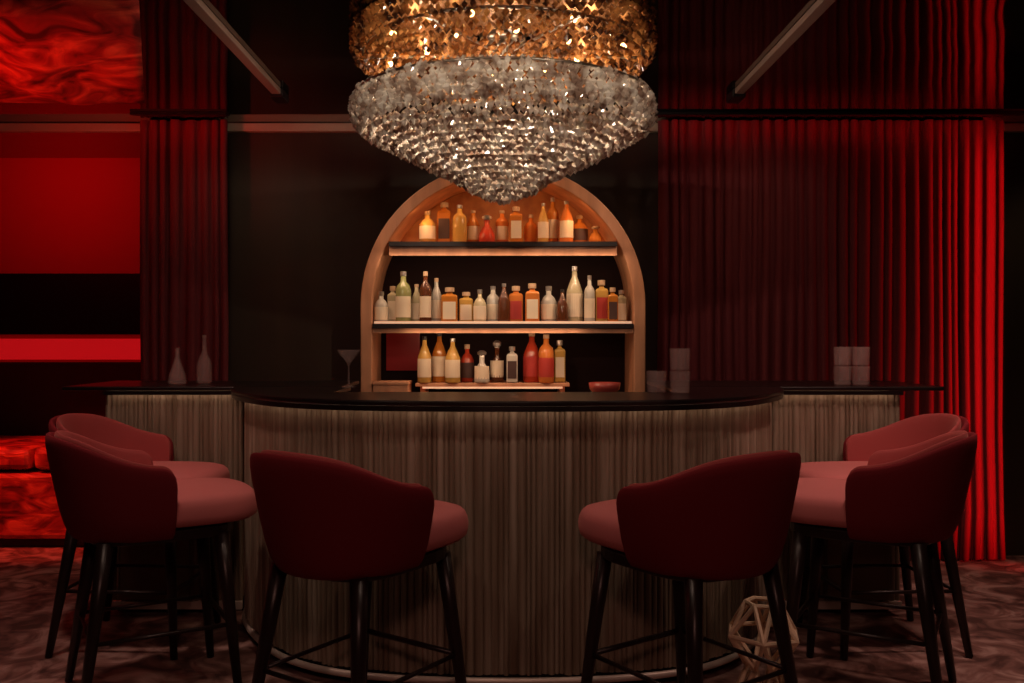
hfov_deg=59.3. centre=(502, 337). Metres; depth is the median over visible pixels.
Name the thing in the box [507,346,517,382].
bottle
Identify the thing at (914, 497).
bar stool
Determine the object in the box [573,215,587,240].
bottle
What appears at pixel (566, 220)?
bottle
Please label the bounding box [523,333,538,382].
bottle
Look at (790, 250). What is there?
curtain
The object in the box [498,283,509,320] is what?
bottle
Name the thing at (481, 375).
bottle
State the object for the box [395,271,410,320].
bottle
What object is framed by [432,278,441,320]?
bottle
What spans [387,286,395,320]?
bottle
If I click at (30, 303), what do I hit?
wall panel
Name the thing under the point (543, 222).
bottle
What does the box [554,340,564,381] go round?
bottle
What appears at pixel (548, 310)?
bottle
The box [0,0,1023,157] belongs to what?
ceiling
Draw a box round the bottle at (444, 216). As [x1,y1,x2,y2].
[437,202,451,240]
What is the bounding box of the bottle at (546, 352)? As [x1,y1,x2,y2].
[538,334,553,382]
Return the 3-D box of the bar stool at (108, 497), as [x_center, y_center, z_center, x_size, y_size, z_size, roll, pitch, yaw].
[-1.324,0.836,3.419,0.754,0.996,0.604,0,0,-30]
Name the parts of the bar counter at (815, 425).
trim, access panel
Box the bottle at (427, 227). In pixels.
[419,211,435,240]
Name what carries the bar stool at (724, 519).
on the floor
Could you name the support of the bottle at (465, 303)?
on the shelf
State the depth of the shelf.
5.40 m
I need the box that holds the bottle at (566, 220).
[559,201,572,240]
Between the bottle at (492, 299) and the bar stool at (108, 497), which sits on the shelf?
the bottle at (492, 299)
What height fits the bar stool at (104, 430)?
0.996 m
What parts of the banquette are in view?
seat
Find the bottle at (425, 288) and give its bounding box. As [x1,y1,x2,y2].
[420,271,431,320]
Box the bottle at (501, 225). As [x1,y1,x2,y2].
[495,210,508,240]
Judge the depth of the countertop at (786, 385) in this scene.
4.38 m
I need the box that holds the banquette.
[0,436,83,546]
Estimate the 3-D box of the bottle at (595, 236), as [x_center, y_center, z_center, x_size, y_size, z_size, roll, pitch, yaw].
[0.528,-0.590,5.140,0.083,0.098,0.083,0,0,0]
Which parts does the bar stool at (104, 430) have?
leg, leg, backrest, leg, seat, leg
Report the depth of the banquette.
5.69 m
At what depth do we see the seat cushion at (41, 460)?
5.68 m
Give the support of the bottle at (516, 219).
on the shelf
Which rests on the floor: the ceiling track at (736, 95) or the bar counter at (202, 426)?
the bar counter at (202, 426)
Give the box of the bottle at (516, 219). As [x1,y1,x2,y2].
[510,207,522,240]
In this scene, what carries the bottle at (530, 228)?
on the shelf
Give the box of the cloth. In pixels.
[0,0,144,105]
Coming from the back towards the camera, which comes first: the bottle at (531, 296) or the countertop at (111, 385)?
the bottle at (531, 296)
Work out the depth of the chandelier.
3.53 m
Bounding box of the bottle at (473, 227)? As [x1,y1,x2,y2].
[467,210,479,240]
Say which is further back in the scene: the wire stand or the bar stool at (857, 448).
the bar stool at (857, 448)
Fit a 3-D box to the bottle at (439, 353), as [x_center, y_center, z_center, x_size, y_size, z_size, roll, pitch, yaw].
[-0.369,0.112,5.221,0.089,0.288,0.090,0,0,0]
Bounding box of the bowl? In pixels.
[589,382,620,391]
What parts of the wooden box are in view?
lid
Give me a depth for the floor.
3.98 m
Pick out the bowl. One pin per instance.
(593, 386)
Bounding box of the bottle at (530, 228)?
[524,214,537,240]
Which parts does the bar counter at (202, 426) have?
access panel, trim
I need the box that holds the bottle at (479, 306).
[473,289,486,320]
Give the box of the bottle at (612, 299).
[607,287,617,320]
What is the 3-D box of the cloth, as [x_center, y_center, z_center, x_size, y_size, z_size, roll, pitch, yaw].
[-2.800,-1.254,4.090,3.000,0.101,1.780,0,0,0]
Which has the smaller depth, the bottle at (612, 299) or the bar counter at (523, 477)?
the bar counter at (523, 477)
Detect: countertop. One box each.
[62,381,358,390]
[231,387,783,405]
[647,381,943,390]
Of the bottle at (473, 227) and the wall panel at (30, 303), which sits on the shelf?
the bottle at (473, 227)
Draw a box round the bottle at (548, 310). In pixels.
[540,286,556,320]
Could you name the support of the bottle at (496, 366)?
on the shelf
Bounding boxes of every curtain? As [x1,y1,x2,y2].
[140,119,228,380]
[657,119,1005,560]
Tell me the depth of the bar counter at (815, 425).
4.32 m
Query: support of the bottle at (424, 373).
on the shelf
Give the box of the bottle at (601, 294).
[595,280,607,320]
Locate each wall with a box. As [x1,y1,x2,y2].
[0,158,140,361]
[227,133,1023,555]
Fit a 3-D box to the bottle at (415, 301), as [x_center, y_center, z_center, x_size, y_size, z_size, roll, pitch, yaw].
[-0.497,-0.195,5.171,0.072,0.228,0.073,0,0,0]
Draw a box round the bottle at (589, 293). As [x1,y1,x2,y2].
[584,275,594,320]
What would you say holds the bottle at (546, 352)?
on the shelf
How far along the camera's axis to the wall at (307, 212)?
5.52 m
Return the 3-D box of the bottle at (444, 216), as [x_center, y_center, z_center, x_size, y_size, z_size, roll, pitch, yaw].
[-0.339,-0.662,5.201,0.080,0.241,0.082,0,0,0]
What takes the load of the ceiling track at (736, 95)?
attached to the ceiling
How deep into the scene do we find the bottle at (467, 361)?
5.19 m
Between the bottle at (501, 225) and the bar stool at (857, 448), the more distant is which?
the bottle at (501, 225)
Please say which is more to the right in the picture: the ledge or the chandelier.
the chandelier
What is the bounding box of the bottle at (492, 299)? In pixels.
[487,286,498,320]
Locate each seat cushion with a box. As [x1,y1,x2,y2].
[0,436,44,468]
[35,446,49,468]
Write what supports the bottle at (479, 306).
on the shelf
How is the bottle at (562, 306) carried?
on the shelf
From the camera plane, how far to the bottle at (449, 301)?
5.07 m
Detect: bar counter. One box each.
[103,391,243,609]
[231,393,783,682]
[770,391,902,609]
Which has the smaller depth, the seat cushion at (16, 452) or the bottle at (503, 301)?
the bottle at (503, 301)
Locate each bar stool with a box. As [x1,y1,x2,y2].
[45,413,229,659]
[45,430,257,682]
[250,450,468,682]
[578,450,800,682]
[786,430,977,682]
[797,413,972,659]
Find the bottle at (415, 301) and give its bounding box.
[411,284,419,320]
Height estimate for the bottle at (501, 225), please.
0.195 m
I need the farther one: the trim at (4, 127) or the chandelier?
the trim at (4, 127)
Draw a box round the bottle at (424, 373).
[417,336,431,382]
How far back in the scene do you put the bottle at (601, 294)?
5.14 m
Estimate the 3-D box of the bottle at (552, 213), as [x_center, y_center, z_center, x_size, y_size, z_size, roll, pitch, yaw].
[0.287,-0.676,5.202,0.069,0.270,0.070,0,0,0]
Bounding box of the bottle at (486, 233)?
[478,215,494,240]
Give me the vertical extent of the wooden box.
0.089 m
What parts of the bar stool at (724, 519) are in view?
leg, seat, seat frame, leg, leg, backrest, leg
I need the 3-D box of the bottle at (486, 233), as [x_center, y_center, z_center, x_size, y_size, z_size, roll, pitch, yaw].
[-0.092,-0.621,5.140,0.097,0.161,0.097,0,0,0]
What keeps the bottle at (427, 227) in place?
on the shelf
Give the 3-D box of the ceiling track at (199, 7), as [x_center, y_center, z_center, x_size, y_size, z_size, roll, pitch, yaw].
[-1.190,-1.287,3.130,0.070,0.044,3.460,0,0,0]
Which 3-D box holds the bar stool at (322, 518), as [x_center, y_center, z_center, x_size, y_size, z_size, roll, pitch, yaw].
[-0.468,0.836,2.964,0.604,0.996,0.754,0,0,35]
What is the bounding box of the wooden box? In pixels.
[372,380,411,391]
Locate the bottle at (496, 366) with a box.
[490,340,503,381]
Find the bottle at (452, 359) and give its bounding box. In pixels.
[445,338,459,382]
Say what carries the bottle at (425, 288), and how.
on the shelf
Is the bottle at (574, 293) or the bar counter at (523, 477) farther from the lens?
the bottle at (574, 293)
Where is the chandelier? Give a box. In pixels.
[347,0,657,205]
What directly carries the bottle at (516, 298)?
on the shelf
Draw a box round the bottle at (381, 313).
[374,291,388,320]
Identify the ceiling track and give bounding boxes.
[183,0,288,103]
[726,0,835,103]
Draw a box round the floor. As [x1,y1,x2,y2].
[0,547,1023,682]
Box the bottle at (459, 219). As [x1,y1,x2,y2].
[453,205,466,240]
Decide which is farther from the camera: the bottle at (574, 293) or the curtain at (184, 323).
the curtain at (184, 323)
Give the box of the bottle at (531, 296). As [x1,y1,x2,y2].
[525,283,538,320]
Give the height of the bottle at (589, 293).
0.274 m
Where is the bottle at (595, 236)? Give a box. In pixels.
[588,226,602,240]
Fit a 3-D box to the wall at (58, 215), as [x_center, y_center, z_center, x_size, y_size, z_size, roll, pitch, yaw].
[-3.300,0.013,6.600,2.400,2.645,0.100,0,0,0]
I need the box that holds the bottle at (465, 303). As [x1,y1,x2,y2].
[459,292,472,320]
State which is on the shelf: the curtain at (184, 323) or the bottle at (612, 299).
the bottle at (612, 299)
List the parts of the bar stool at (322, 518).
leg, backrest, leg, leg, seat frame, seat, leg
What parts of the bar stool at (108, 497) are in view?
leg, leg, backrest, seat frame, leg, seat, leg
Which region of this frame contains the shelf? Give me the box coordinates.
[361,175,644,391]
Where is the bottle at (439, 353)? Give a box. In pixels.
[432,333,446,381]
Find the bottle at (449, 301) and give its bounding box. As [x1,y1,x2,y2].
[441,287,457,320]
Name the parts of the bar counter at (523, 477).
trim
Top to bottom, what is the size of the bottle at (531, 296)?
0.228 m
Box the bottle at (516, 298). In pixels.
[509,286,522,320]
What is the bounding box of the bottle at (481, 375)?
[474,350,489,382]
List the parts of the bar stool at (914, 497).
leg, leg, seat, seat frame, backrest, leg, leg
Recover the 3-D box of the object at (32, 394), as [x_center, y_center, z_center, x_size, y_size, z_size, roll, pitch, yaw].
[-3.300,0.455,6.525,2.400,0.560,0.050,0,0,0]
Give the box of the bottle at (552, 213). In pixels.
[547,197,558,240]
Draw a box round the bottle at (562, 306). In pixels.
[557,289,567,320]
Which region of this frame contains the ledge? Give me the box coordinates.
[0,339,140,359]
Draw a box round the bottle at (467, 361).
[460,344,473,381]
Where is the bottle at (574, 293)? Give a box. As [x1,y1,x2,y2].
[566,266,582,320]
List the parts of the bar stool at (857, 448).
leg, seat, leg, backrest, leg, leg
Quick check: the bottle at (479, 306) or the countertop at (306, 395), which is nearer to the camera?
the countertop at (306, 395)
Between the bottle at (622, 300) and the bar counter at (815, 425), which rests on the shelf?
the bottle at (622, 300)
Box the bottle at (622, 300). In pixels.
[618,290,626,320]
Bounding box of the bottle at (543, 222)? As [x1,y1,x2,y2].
[538,203,548,240]
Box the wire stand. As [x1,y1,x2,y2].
[728,596,798,682]
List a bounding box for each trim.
[0,123,1023,132]
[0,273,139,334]
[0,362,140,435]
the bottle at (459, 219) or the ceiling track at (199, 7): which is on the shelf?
the bottle at (459, 219)
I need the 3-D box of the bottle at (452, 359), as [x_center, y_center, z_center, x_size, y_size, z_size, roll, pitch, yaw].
[-0.288,0.129,5.159,0.089,0.254,0.090,0,0,0]

